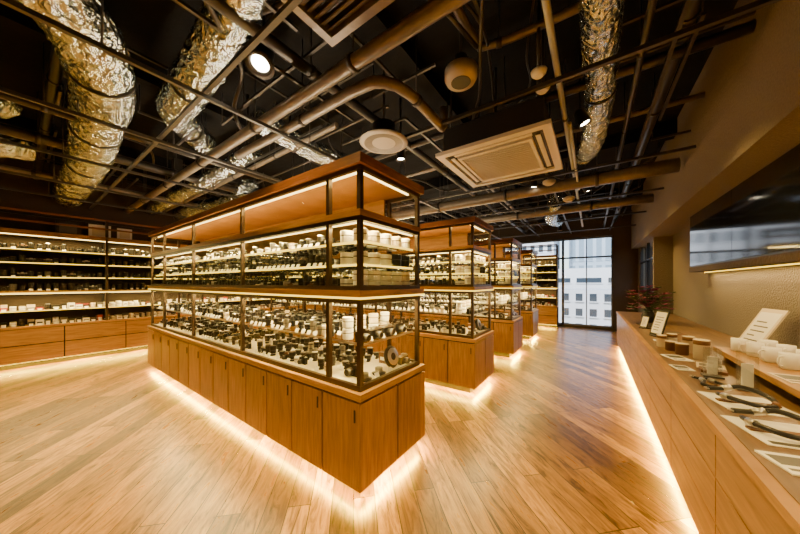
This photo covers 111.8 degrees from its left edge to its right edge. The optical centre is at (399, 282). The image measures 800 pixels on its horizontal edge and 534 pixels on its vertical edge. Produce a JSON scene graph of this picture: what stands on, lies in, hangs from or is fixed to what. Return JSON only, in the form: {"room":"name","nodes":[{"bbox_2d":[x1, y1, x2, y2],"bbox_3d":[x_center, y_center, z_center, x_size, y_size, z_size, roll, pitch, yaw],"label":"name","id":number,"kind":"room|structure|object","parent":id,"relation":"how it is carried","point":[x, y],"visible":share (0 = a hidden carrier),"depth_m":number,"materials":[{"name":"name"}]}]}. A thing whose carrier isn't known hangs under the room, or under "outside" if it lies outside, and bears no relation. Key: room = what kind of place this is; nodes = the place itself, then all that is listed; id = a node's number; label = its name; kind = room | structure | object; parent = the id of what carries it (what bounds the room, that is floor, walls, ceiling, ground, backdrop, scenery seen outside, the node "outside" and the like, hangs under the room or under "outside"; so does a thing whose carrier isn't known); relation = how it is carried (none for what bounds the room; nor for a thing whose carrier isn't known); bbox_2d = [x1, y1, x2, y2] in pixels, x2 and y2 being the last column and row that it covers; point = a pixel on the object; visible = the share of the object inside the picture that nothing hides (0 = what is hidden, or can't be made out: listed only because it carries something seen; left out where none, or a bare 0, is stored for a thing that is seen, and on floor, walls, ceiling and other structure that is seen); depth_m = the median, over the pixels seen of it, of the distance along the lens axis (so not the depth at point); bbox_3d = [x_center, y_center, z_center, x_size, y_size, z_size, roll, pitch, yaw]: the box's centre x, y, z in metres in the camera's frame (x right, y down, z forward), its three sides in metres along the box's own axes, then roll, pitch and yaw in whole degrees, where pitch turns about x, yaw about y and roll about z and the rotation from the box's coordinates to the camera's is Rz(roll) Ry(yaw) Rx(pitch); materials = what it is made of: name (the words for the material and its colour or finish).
{"room":"retail shop","nodes":[
{"label":"retail shop","id":0,"kind":"room"},
{"bbox_2d":[0,158,374,269],"bbox_3d":[-4.544,-0.400,8.119,0.200,3.700,13.000,0,0,35],"label":"wall","id":1,"kind":"structure","parent":0,"point":[8,198],"depth_m":5.18,"materials":[{"name":"brown"}]},
{"bbox_2d":[0,326,698,533],"bbox_3d":[-0.504,1.525,5.258,10.100,0.150,13.400,0,0,35],"label":"floor","id":2,"kind":"structure","parent":0,"point":[561,437],"depth_m":2.20,"materials":[{"name":"brown wood"}]},
{"bbox_2d":[0,206,345,370],"bbox_3d":[-4.444,0.100,7.680,0.430,2.700,8.000,0,0,35],"label":"display shelf","id":3,"kind":"object","parent":2,"relation":"on","point":[64,296],"visible":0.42,"depth_m":5.20,"materials":[{"name":"brown wood"}]},
{"bbox_2d":[55,220,131,239],"bbox_3d":[-6.028,-1.032,5.377,0.107,0.240,1.010,0,0,35],"label":"storage boxes","id":4,"kind":"object","parent":3,"relation":"on","point":[58,228],"visible":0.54,"depth_m":5.27,"materials":[{"name":"cardboard"}]},
{"bbox_2d":[147,151,424,493],"bbox_3d":[-2.017,0.285,3.485,4.908,2.330,0.830,0,0,35],"label":"glass display cabinet","id":5,"kind":"object","parent":2,"relation":"on","point":[348,410],"visible":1,"depth_m":2.34,"materials":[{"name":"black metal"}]},
{"bbox_2d":[268,216,493,392],"bbox_3d":[-0.815,0.285,5.183,4.908,2.330,0.830,0,0,35],"label":"glass display cabinet","id":6,"kind":"object","parent":2,"relation":"on","point":[458,357],"visible":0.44,"depth_m":3.88,"materials":[{"name":"black metal"}]},
{"bbox_2d":[337,238,522,356],"bbox_3d":[0.387,0.285,6.880,4.908,2.330,0.830,0,0,35],"label":"glass display cabinet","id":7,"kind":"object","parent":2,"relation":"on","point":[507,326],"visible":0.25,"depth_m":5.54,"materials":[{"name":"brown wood"}]},
{"bbox_2d":[392,249,537,338],"bbox_3d":[1.589,0.285,8.578,4.908,2.330,0.830,0,0,35],"label":"glass display cabinet","id":8,"kind":"object","parent":2,"relation":"on","point":[529,314],"visible":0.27,"depth_m":7.23,"materials":[{"name":"brown wood"}]},
{"bbox_2d":[440,244,558,327],"bbox_3d":[3.437,0.100,10.046,4.200,2.700,0.430,0,0,35],"label":"display shelf","id":9,"kind":"object","parent":2,"relation":"on","point":[547,265],"visible":0.12,"depth_m":9.04,"materials":[{"name":"brown wood"}]},
{"bbox_2d":[616,311,799,533],"bbox_3d":[2.602,1.050,2.072,0.937,0.800,9.590,0,0,35],"label":"counter","id":10,"kind":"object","parent":2,"relation":"on","point":[726,487],"depth_m":1.45,"materials":[{"name":"brown wood"}]},
{"bbox_2d":[639,316,650,328],"bbox_3d":[3.531,0.562,3.894,0.134,0.176,0.120,0,0,5],"label":"price sign","id":11,"kind":"object","parent":10,"relation":"on","point":[645,319],"visible":0.98,"depth_m":3.88,"materials":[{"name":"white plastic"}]},
{"bbox_2d":[626,285,676,322],"bbox_3d":[4.120,0.342,4.444,0.660,0.616,0.734,0,0,35],"label":"flower vase","id":12,"kind":"object","parent":10,"relation":"on","point":[649,303],"visible":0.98,"depth_m":4.40,"materials":[{"name":"red plant"}]},
{"bbox_2d":[649,309,669,336],"bbox_3d":[3.170,0.489,3.297,0.173,0.321,0.200,0,0,11],"label":"sign stand","id":13,"kind":"object","parent":10,"relation":"on","point":[661,317],"visible":0.93,"depth_m":3.29,"materials":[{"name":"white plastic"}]},
{"bbox_2d":[656,334,666,346],"bbox_3d":[2.669,0.590,2.766,0.078,0.120,0.078,0,0,35],"label":"lidded canister","id":14,"kind":"object","parent":10,"relation":"on","point":[660,339],"visible":0.91,"depth_m":2.75,"materials":[{"name":"beige ceramic"}]},
{"bbox_2d":[665,340,675,350],"bbox_3d":[2.609,0.605,2.612,0.082,0.090,0.082,0,0,35],"label":"lidded canister","id":15,"kind":"object","parent":10,"relation":"on","point":[669,345],"visible":0.8,"depth_m":2.59,"materials":[{"name":"brown wood"}]},
{"bbox_2d":[667,333,677,341],"bbox_3d":[2.746,0.580,2.736,0.078,0.140,0.078,0,0,35],"label":"lidded canister","id":16,"kind":"object","parent":10,"relation":"on","point":[670,336],"visible":0.56,"depth_m":2.71,"materials":[{"name":"white"}]},
{"bbox_2d":[664,331,687,335],"bbox_3d":[3.525,0.646,3.508,0.200,0.007,0.280,0,0,30],"label":"brochure","id":17,"kind":"object","parent":10,"relation":"on","point":[665,332],"visible":0.69,"depth_m":3.52,"materials":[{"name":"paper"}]},
{"bbox_2d":[660,354,694,361],"bbox_3d":[2.397,0.646,2.346,0.130,0.007,0.200,0,0,18],"label":"brochure","id":18,"kind":"object","parent":10,"relation":"on","point":[673,357],"visible":1,"depth_m":2.33,"materials":[{"name":"white paper"}]},
{"bbox_2d":[675,342,688,355],"bbox_3d":[2.569,0.600,2.469,0.093,0.100,0.093,0,0,35],"label":"lidded canister","id":19,"kind":"object","parent":10,"relation":"on","point":[680,348],"visible":1,"depth_m":2.44,"materials":[{"name":"brown wood"}]},
{"bbox_2d":[669,364,695,371],"bbox_3d":[2.150,0.646,2.068,0.100,0.007,0.140,0,0,24],"label":"brochure","id":20,"kind":"object","parent":10,"relation":"on","point":[678,367],"visible":1,"depth_m":2.06,"materials":[{"name":"white paper"}]},
{"bbox_2d":[682,335,694,352],"bbox_3d":[2.707,0.575,2.543,0.086,0.150,0.086,0,0,35],"label":"lidded canister","id":21,"kind":"object","parent":10,"relation":"on","point":[685,339],"visible":0.6,"depth_m":2.51,"materials":[{"name":"beige ceramic"}]},
{"bbox_2d":[693,338,710,360],"bbox_3d":[2.562,0.565,2.303,0.103,0.170,0.103,0,0,35],"label":"lidded canister","id":22,"kind":"object","parent":10,"relation":"on","point":[701,347],"visible":0.92,"depth_m":2.27,"materials":[{"name":"beige ceramic"}]},
{"bbox_2d":[689,375,724,385],"bbox_3d":[1.987,0.637,1.743,0.122,0.025,0.224,0,0,29],"label":"strap","id":23,"kind":"object","parent":10,"relation":"on","point":[704,380],"visible":0.78,"depth_m":1.75,"materials":[{"name":"black leather"}]},
{"bbox_2d":[696,362,726,370],"bbox_3d":[2.404,0.646,2.097,0.200,0.007,0.150,0,0,-43],"label":"brochure","id":24,"kind":"object","parent":10,"relation":"on","point":[698,364],"visible":0.5,"depth_m":2.11,"materials":[{"name":"beige paper"}]},
{"bbox_2d":[700,356,724,379],"bbox_3d":[2.161,0.550,1.876,0.100,0.200,0.070,0,0,35],"label":"block","id":25,"kind":"object","parent":10,"relation":"on","point":[712,362],"visible":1,"depth_m":1.87,"materials":[{"name":"grey plastic"}]},
{"bbox_2d":[699,366,728,375],"bbox_3d":[2.281,0.639,1.975,0.130,0.021,0.100,0,0,41],"label":"tray","id":26,"kind":"object","parent":10,"relation":"on","point":[702,369],"visible":0.71,"depth_m":1.95,"materials":[{"name":"brown"}]},
{"bbox_2d":[697,391,799,417],"bbox_3d":[1.861,0.644,1.452,0.280,0.012,0.260,0,0,21],"label":"display card","id":27,"kind":"object","parent":10,"relation":"on","point":[725,403],"visible":0.4,"depth_m":1.47,"materials":[{"name":"white paper"}]},
{"bbox_2d":[704,384,781,408],"bbox_3d":[1.851,0.604,1.468,0.240,0.068,0.219,0,0,35],"label":"strap","id":28,"kind":"object","parent":27,"relation":"on","point":[775,404],"visible":0.98,"depth_m":1.45,"materials":[{"name":"black leather"}]},
{"bbox_2d":[737,363,760,391],"bbox_3d":[2.108,0.535,1.644,0.100,0.230,0.070,0,0,35],"label":"block","id":29,"kind":"object","parent":10,"relation":"on","point":[747,370],"visible":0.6,"depth_m":1.64,"materials":[{"name":"grey plastic"}]},
{"bbox_2d":[713,346,799,398],"bbox_3d":[2.264,0.600,1.276,0.500,0.100,2.300,0,0,35],"label":"display","id":30,"kind":"object","parent":10,"relation":"on","point":[761,368],"visible":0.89,"depth_m":1.75,"materials":[{"name":"brown wood"}]},
{"bbox_2d":[731,338,747,351],"bbox_3d":[2.730,0.500,2.177,0.086,0.100,0.118,0,0,35],"label":"coffee mug","id":31,"kind":"object","parent":30,"relation":"on","point":[735,342],"visible":0.81,"depth_m":2.17,"materials":[{"name":"white ceramic"}]},
{"bbox_2d":[739,342,764,357],"bbox_3d":[2.662,0.500,2.046,0.085,0.100,0.110,0,0,-17],"label":"coffee mug","id":32,"kind":"object","parent":30,"relation":"on","point":[752,348],"visible":0.9,"depth_m":2.02,"materials":[{"name":"white ceramic"}]},
{"bbox_2d":[760,339,777,346],"bbox_3d":[2.879,0.500,2.110,0.086,0.100,0.115,0,0,35],"label":"coffee mug","id":33,"kind":"object","parent":30,"relation":"on","point":[770,343],"visible":0.36,"depth_m":2.09,"materials":[{"name":"white ceramic"}]},
{"bbox_2d":[757,346,781,363],"bbox_3d":[2.572,0.500,1.892,0.115,0.100,0.086,0,0,35],"label":"coffee mug","id":34,"kind":"object","parent":30,"relation":"on","point":[769,354],"visible":0.88,"depth_m":1.87,"materials":[{"name":"white ceramic"}]},
{"bbox_2d":[767,372,799,384],"bbox_3d":[2.249,0.546,1.532,0.140,0.007,0.200,0,0,30],"label":"brochure","id":35,"kind":"object","parent":30,"relation":"on","point":[793,379],"visible":1,"depth_m":1.56,"materials":[{"name":"white paper"}]},
{"bbox_2d":[776,344,796,352],"bbox_3d":[2.792,0.500,1.952,0.086,0.100,0.113,0,0,35],"label":"coffee mug","id":36,"kind":"object","parent":30,"relation":"on","point":[785,347],"visible":0.43,"depth_m":1.94,"materials":[{"name":"white ceramic"}]},
{"bbox_2d":[777,352,799,370],"bbox_3d":[2.478,0.500,1.736,0.108,0.100,0.090,0,0,35],"label":"coffee mug","id":37,"kind":"object","parent":30,"relation":"on","point":[785,360],"visible":1,"depth_m":1.71,"materials":[{"name":"white ceramic"}]},
{"bbox_2d":[720,415,799,449],"bbox_3d":[1.653,0.644,1.158,0.280,0.012,0.260,0,0,21],"label":"display card","id":38,"kind":"object","parent":10,"relation":"on","point":[768,438],"visible":0.81,"depth_m":1.18,"materials":[{"name":"white paper"}]},
{"bbox_2d":[727,407,799,440],"bbox_3d":[1.650,0.604,1.181,0.242,0.068,0.239,0,0,35],"label":"strap","id":39,"kind":"object","parent":38,"relation":"on","point":[752,411],"visible":1,"depth_m":1.20,"materials":[{"name":"black leather"}]},
{"bbox_2d":[739,308,789,342],"bbox_3d":[3.207,0.441,2.417,0.306,0.418,0.260,0,0,23],"label":"menu board","id":40,"kind":"object","parent":10,"relation":"on","point":[767,321],"visible":0.59,"depth_m":2.39,"materials":[{"name":"white paper"}]},
{"bbox_2d":[754,450,799,476],"bbox_3d":[1.414,0.646,0.959,0.140,0.007,0.140,0,0,18],"label":"brochure","id":41,"kind":"object","parent":10,"relation":"on","point":[790,464],"visible":1,"depth_m":0.98,"materials":[{"name":"white paper"}]},
{"bbox_2d":[0,0,737,223],"bbox_3d":[-0.504,-2.350,5.258,10.100,0.200,13.400,0,0,35],"label":"ceiling","id":42,"kind":"structure","parent":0,"point":[157,29],"depth_m":2.91,"materials":[{"name":"black metal"}]},
{"bbox_2d":[0,0,781,240],"bbox_3d":[-0.696,-1.840,5.394,9.230,0.820,13.000,0,0,35],"label":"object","id":43,"kind":"structure","parent":0,"point":[745,11],"depth_m":2.52,"materials":[{"name":"brown metal"}]},
{"bbox_2d":[0,84,21,118],"bbox_3d":[-4.119,-1.927,1.603,0.877,0.647,2.520,0,0,16],"label":"air duct","id":44,"kind":"object","parent":43,"relation":"hanging from","point":[8,109],"visible":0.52,"depth_m":2.76,"materials":[{"name":"silver metal"}]},
{"bbox_2d":[0,134,35,160],"bbox_3d":[-5.710,-1.867,2.908,2.287,0.765,0.849,0,0,-19],"label":"air duct","id":45,"kind":"object","parent":43,"relation":"hanging from","point":[6,150],"visible":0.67,"depth_m":3.38,"materials":[{"name":"silver metal"}]},
{"bbox_2d":[33,44,63,179],"bbox_3d":[-2.863,-2.052,2.272,9.100,0.396,0.094,0,0,35],"label":"ceiling pipe","id":46,"kind":"object","parent":43,"relation":"hanging from","point":[55,71],"depth_m":2.68,"materials":[{"name":"brown metal"}]},
{"bbox_2d":[15,0,136,207],"bbox_3d":[-3.887,-1.843,3.138,1.342,0.813,6.466,0,0,-42],"label":"air duct","id":47,"kind":"object","parent":43,"relation":"hanging from","point":[103,85],"visible":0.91,"depth_m":2.17,"materials":[{"name":"silver metal"}]},
{"bbox_2d":[0,142,197,206],"bbox_3d":[-3.343,-1.921,7.219,0.118,0.658,12.720,0,0,35],"label":"ceiling pipe","id":48,"kind":"object","parent":43,"relation":"hanging from","point":[5,167],"depth_m":4.22,"materials":[{"name":"brown metal"}]},
{"bbox_2d":[0,91,404,218],"bbox_3d":[-2.037,-1.941,6.295,0.142,0.619,12.720,0,0,35],"label":"ceiling pipe","id":49,"kind":"object","parent":43,"relation":"hanging from","point":[5,129],"depth_m":3.30,"materials":[{"name":"brown metal"}]},
{"bbox_2d":[144,131,262,214],"bbox_3d":[-3.846,-1.895,4.943,4.417,0.711,0.256,0,0,33],"label":"air duct","id":50,"kind":"object","parent":43,"relation":"hanging from","point":[218,174],"visible":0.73,"depth_m":4.43,"materials":[{"name":"silver metal"}]},
{"bbox_2d":[154,0,270,153],"bbox_3d":[-1.785,-1.922,2.425,0.634,0.655,3.377,0,0,-41],"label":"air duct","id":51,"kind":"object","parent":43,"relation":"hanging from","point":[205,51],"visible":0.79,"depth_m":2.08,"materials":[{"name":"silver metal"}]},
{"bbox_2d":[172,176,258,220],"bbox_3d":[-3.996,-1.864,5.769,3.236,0.772,0.472,0,0,32],"label":"air duct","id":52,"kind":"object","parent":43,"relation":"hanging from","point":[245,186],"visible":0.51,"depth_m":5.49,"materials":[{"name":"silver metal"}]},
{"bbox_2d":[0,42,435,220],"bbox_3d":[-1.058,-1.908,5.601,0.071,0.685,12.720,0,0,35],"label":"ceiling pipe","id":53,"kind":"object","parent":43,"relation":"hanging from","point":[4,96],"depth_m":2.91,"materials":[{"name":"brown metal"}]},
{"bbox_2d":[161,122,338,212],"bbox_3d":[-3.114,-1.943,4.617,6.020,0.614,0.097,0,0,35],"label":"ceiling pipe","id":54,"kind":"object","parent":43,"relation":"hanging from","point":[333,126],"depth_m":3.63,"materials":[{"name":"brown metal"}]},
{"bbox_2d":[244,15,274,79],"bbox_3d":[-1.056,-1.929,2.065,0.215,0.642,0.229,0,0,35],"label":"ceiling spotlight","id":55,"kind":"object","parent":43,"relation":"hanging from","point":[259,61],"depth_m":2.06,"materials":[{"name":"metal"}]},
{"bbox_2d":[124,0,470,213],"bbox_3d":[-2.187,-1.871,3.227,9.100,0.758,0.118,0,0,35],"label":"ceiling pipe","id":56,"kind":"object","parent":43,"relation":"hanging from","point":[432,11],"depth_m":1.98,"materials":[{"name":"brown metal"}]},
{"bbox_2d":[249,106,363,164],"bbox_3d":[-0.771,-1.931,4.032,0.297,0.638,2.713,0,0,38],"label":"air duct","id":57,"kind":"object","parent":43,"relation":"hanging from","point":[302,151],"visible":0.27,"depth_m":3.37,"materials":[{"name":"silver metal"}]},
{"bbox_2d":[281,0,394,46],"bbox_3d":[-0.270,-1.915,1.263,0.940,0.670,0.690,0,0,35],"label":"ceiling vent","id":58,"kind":"object","parent":43,"relation":"in","point":[333,21],"visible":0.95,"depth_m":1.62,"materials":[{"name":"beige metal"}]},
{"bbox_2d":[0,3,676,223],"bbox_3d":[-0.688,-2.150,5.388,9.250,0.200,13.000,0,0,35],"label":"ceiling beams","id":59,"kind":"structure","parent":43,"relation":"attached to","point":[404,53],"depth_m":3.55,"materials":[{"name":"brown metal"}]},
{"bbox_2d":[234,8,447,158],"bbox_3d":[-0.720,-1.851,2.898,2.277,0.799,0.983,0,0,35],"label":"ceiling pipe","id":60,"kind":"object","parent":43,"relation":"hanging from","point":[372,82],"depth_m":2.27,"materials":[{"name":"brown metal"}]},
{"bbox_2d":[64,0,660,232],"bbox_3d":[-0.497,-1.876,5.526,8.887,0.760,11.759,0,0,35],"label":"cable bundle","id":61,"kind":"object","parent":43,"relation":"hanging from","point":[278,4],"depth_m":2.42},
{"bbox_2d":[203,0,526,234],"bbox_3d":[0.738,-1.974,4.330,0.106,0.552,12.720,0,0,35],"label":"ceiling pipe","id":62,"kind":"object","parent":43,"relation":"hanging from","point":[271,42],"depth_m":2.18,"materials":[{"name":"brown metal"}]},
{"bbox_2d":[359,70,407,153],"bbox_3d":[-0.168,-1.840,2.802,0.500,0.820,0.500,0,0,35],"label":"ceiling vent","id":63,"kind":"object","parent":43,"relation":"in","point":[383,138],"visible":0.99,"depth_m":2.73,"materials":[{"name":"beige plastic"}]},
{"bbox_2d":[396,98,404,161],"bbox_3d":[0.010,-1.875,3.302,0.110,0.750,0.110,0,0,35],"label":"ceiling spotlight","id":64,"kind":"object","parent":43,"relation":"hanging from","point":[400,156],"depth_m":3.29,"materials":[{"name":"black metal"}]},
{"bbox_2d":[445,31,477,91],"bbox_3d":[0.473,-1.900,2.104,0.250,0.700,0.250,0,0,35],"label":"ceiling speaker","id":65,"kind":"object","parent":43,"relation":"hanging from","point":[461,73],"depth_m":2.05},
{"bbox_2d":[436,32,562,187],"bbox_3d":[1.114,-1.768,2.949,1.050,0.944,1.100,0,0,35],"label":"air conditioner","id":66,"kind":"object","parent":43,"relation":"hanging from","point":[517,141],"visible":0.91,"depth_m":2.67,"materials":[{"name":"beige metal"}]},
{"bbox_2d":[263,19,756,187],"bbox_3d":[-1.303,-1.977,4.476,9.100,0.546,0.094,0,0,35],"label":"ceiling pipe","id":67,"kind":"object","parent":43,"relation":"hanging from","point":[746,28],"depth_m":2.11,"materials":[{"name":"brown metal"}]},
{"bbox_2d":[486,183,535,229],"bbox_3d":[2.658,-2.033,6.523,0.071,0.435,6.920,0,0,35],"label":"ceiling pipe","id":68,"kind":"object","parent":43,"relation":"hanging from","point":[489,185],"depth_m":6.30,"materials":[{"name":"metal"}]},
{"bbox_2d":[453,0,578,51],"bbox_3d":[0.789,-2.058,1.451,1.192,0.385,1.280,0,0,35],"label":"ceiling pipe","id":69,"kind":"object","parent":43,"relation":"hanging from","point":[500,41],"depth_m":2.01,"materials":[{"name":"brown metal"}]},
{"bbox_2d":[385,155,680,218],"bbox_3d":[0.109,-1.823,5.865,8.400,0.854,0.212,0,0,35],"label":"ceiling pipe","id":70,"kind":"object","parent":43,"relation":"hanging from","point":[668,166],"depth_m":4.12,"materials":[{"name":"brown metal"}]},
{"bbox_2d":[530,175,536,188],"bbox_3d":[2.104,-1.875,4.269,0.110,0.750,0.110,0,0,35],"label":"ceiling spotlight","id":71,"kind":"object","parent":43,"relation":"hanging from","point":[533,184],"depth_m":4.23,"materials":[{"name":"black metal"}]},
{"bbox_2d":[530,0,546,79],"bbox_3d":[1.022,-1.885,1.997,0.110,0.730,0.110,0,0,35],"label":"pendant light","id":72,"kind":"object","parent":43,"relation":"hanging from","point":[538,72],"visible":0.99,"depth_m":1.99,"materials":[{"name":"white plastic"}]},
{"bbox_2d":[536,86,549,94],"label":"smoke detector","id":73,"kind":"object","parent":43,"relation":"hanging from","point":[542,91],"depth_m":2.15,"materials":[{"name":"white plastic"}]},
{"bbox_2d":[542,172,555,185],"bbox_3d":[2.135,-1.825,3.880,0.170,0.850,0.170,0,0,35],"label":"smoke detector","id":74,"kind":"object","parent":43,"relation":"hanging from","point":[550,181],"visible":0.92,"depth_m":3.83,"materials":[{"name":"beige plastic"}]},
{"bbox_2d":[544,193,562,226],"bbox_3d":[3.643,-1.832,6.423,0.387,0.836,2.145,0,0,31],"label":"air duct","id":75,"kind":"object","parent":43,"relation":"hanging from","point":[551,220],"visible":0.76,"depth_m":5.91,"materials":[{"name":"silver metal"}]},
{"bbox_2d":[404,91,704,177],"bbox_3d":[-0.725,-2.033,5.292,9.100,0.435,0.071,0,0,35],"label":"ceiling pipe","id":76,"kind":"object","parent":43,"relation":"hanging from","point":[700,95],"depth_m":2.95,"materials":[{"name":"brown metal"}]},
{"bbox_2d":[461,170,653,222],"bbox_3d":[0.835,-1.844,7.496,9.100,0.812,0.189,0,0,35],"label":"ceiling pipe","id":77,"kind":"object","parent":43,"relation":"hanging from","point":[646,198],"depth_m":5.46,"materials":[{"name":"brown metal"}]},
{"bbox_2d":[541,0,583,226],"bbox_3d":[3.033,-1.937,4.665,0.052,0.625,7.920,0,0,35],"label":"conduit","id":78,"kind":"object","parent":43,"relation":"attached to","point":[546,4],"visible":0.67,"depth_m":2.10,"materials":[{"name":"grey"}]},
{"bbox_2d":[568,153,569,177],"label":"smoke detector","id":79,"kind":"object","parent":43,"relation":"hanging from","point":[568,153],"depth_m":4.33,"materials":[{"name":"beige plastic"}]},
{"bbox_2d":[563,190,574,201],"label":"smoke detector","id":80,"kind":"object","parent":43,"relation":"hanging from","point":[568,198],"depth_m":4.30,"materials":[{"name":"beige plastic"}]},
{"bbox_2d":[568,120,579,189],"bbox_3d":[2.231,-1.866,3.444,0.038,0.768,2.200,0,0,35],"label":"conduit","id":81,"kind":"object","parent":43,"relation":"attached to","point":[573,147],"visible":0.88,"depth_m":3.10,"materials":[{"name":"grey"}]},
{"bbox_2d":[573,54,591,128],"bbox_3d":[1.788,-1.889,2.655,0.151,0.721,0.110,0,0,35],"label":"ceiling spotlight","id":82,"kind":"object","parent":43,"relation":"hanging from","point":[582,118],"depth_m":2.64,"materials":[{"name":"black metal"}]},
{"bbox_2d":[582,164,591,193],"bbox_3d":[3.175,-1.889,4.614,0.151,0.721,0.110,0,0,35],"label":"ceiling spotlight","id":83,"kind":"object","parent":43,"relation":"hanging from","point":[588,189],"depth_m":4.61,"materials":[{"name":"metal"}]},
{"bbox_2d":[584,193,591,217],"bbox_3d":[4.446,-1.889,6.409,0.151,0.721,0.110,0,0,35],"label":"ceiling spotlight","id":84,"kind":"object","parent":43,"relation":"hanging from","point":[587,213],"depth_m":6.39,"materials":[{"name":"black metal"}]},
{"bbox_2d":[576,0,624,164],"bbox_3d":[1.738,-1.914,2.392,0.329,0.673,3.143,0,0,32],"label":"air duct","id":85,"kind":"object","parent":43,"relation":"hanging from","point":[600,22],"visible":0.91,"depth_m":2.11,"materials":[{"name":"silver metal"}]},
{"bbox_2d":[603,0,656,226],"bbox_3d":[2.533,-1.962,3.059,0.052,0.575,12.720,0,0,35],"label":"ceiling pipe","id":86,"kind":"object","parent":43,"relation":"hanging from","point":[644,34],"depth_m":2.20,"materials":[{"name":"brown metal"}]},
{"bbox_2d":[613,0,704,222],"bbox_3d":[2.737,-2.021,2.914,0.118,0.458,12.720,0,0,35],"label":"ceiling pipe","id":87,"kind":"object","parent":43,"relation":"hanging from","point":[694,10],"depth_m":2.51,"materials":[{"name":"brown metal"}]},
{"bbox_2d":[409,207,652,330],"bbox_3d":[3.310,-0.400,10.645,10.100,3.700,0.200,0,0,35],"label":"wall","id":88,"kind":"structure","parent":0,"point":[625,259],"depth_m":8.26,"materials":[{"name":"brown"}]},
{"bbox_2d":[426,235,612,327],"bbox_3d":[3.674,-0.040,10.363,7.020,2.860,0.100,0,0,35],"label":"window","id":89,"kind":"structure","parent":88,"relation":"in","point":[610,236],"depth_m":8.68,"materials":[{"name":"grey metal"}]},
{"bbox_2d":[638,236,672,313],"bbox_3d":[6.447,-0.400,6.769,0.500,3.700,2.500,0,0,35],"label":"pier","id":90,"kind":"object","parent":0,"point":[663,245],"depth_m":5.82,"materials":[{"name":"beige paint"}]},
{"bbox_2d":[640,243,652,291],"bbox_3d":[6.232,-0.550,6.811,0.060,1.500,2.080,0,0,35],"label":"window","id":91,"kind":"structure","parent":90,"relation":"in","point":[648,259],"depth_m":6.81,"materials":[{"name":"grey glass"}]},
{"bbox_2d":[631,0,799,248],"bbox_3d":[3.270,-1.625,2.586,0.450,1.250,13.000,0,0,35],"label":"soffit","id":92,"kind":"structure","parent":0,"point":[747,118],"depth_m":2.28,"materials":[{"name":"brown paint"}]},
{"bbox_2d":[673,226,799,348],"bbox_3d":[2.813,-0.400,1.378,0.200,3.700,10.500,0,0,35],"label":"wall","id":93,"kind":"structure","parent":0,"point":[727,302],"depth_m":3.28,"materials":[{"name":"brown paint"}]},
{"bbox_2d":[689,144,799,272],"bbox_3d":[2.295,-0.575,0.991,0.200,0.850,7.470,0,0,35],"label":"upper cabinet","id":94,"kind":"object","parent":93,"relation":"attached to","point":[756,223],"visible":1,"depth_m":2.44,"materials":[{"name":"black glass"}]},
{"label":"outside","id":95,"kind":"structure","parent":0,"visible":0},
{"bbox_3d":[29.326,10.600,41.419,120.000,0.300,78.500,0,0,35],"label":"ground","id":96,"kind":"structure","parent":95,"visible":0},
{"bbox_2d":[503,241,559,268],"bbox_3d":[18.454,0.450,40.773,9.000,20.000,8.120,0,0,35],"label":"apartment building","id":97,"kind":"structure","parent":96,"relation":"on","point":[546,243],"depth_m":35.89,"materials":[{"name":"white"}]},
{"bbox_2d":[559,288,610,325],"bbox_3d":[15.976,5.475,21.698,17.000,9.950,6.120,0,0,35],"label":"office building","id":98,"kind":"structure","parent":96,"relation":"on","point":[598,300],"depth_m":19.81,"materials":[{"name":"white concrete"}]},
{"bbox_2d":[559,267,610,288],"bbox_3d":[18.966,4.500,29.383,15.000,11.900,6.120,0,0,35],"label":"building","id":99,"kind":"structure","parent":96,"relation":"on","point":[597,278],"depth_m":26.32,"materials":[{"name":"white concrete"}]},
{"bbox_2d":[569,238,610,268],"bbox_3d":[26.961,-7.050,38.425,4.800,35.000,6.120,0,0,35],"label":"glass office tower","id":100,"kind":"structure","parent":96,"relation":"on","point":[600,246],"depth_m":35.94,"materials":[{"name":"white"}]}
]}

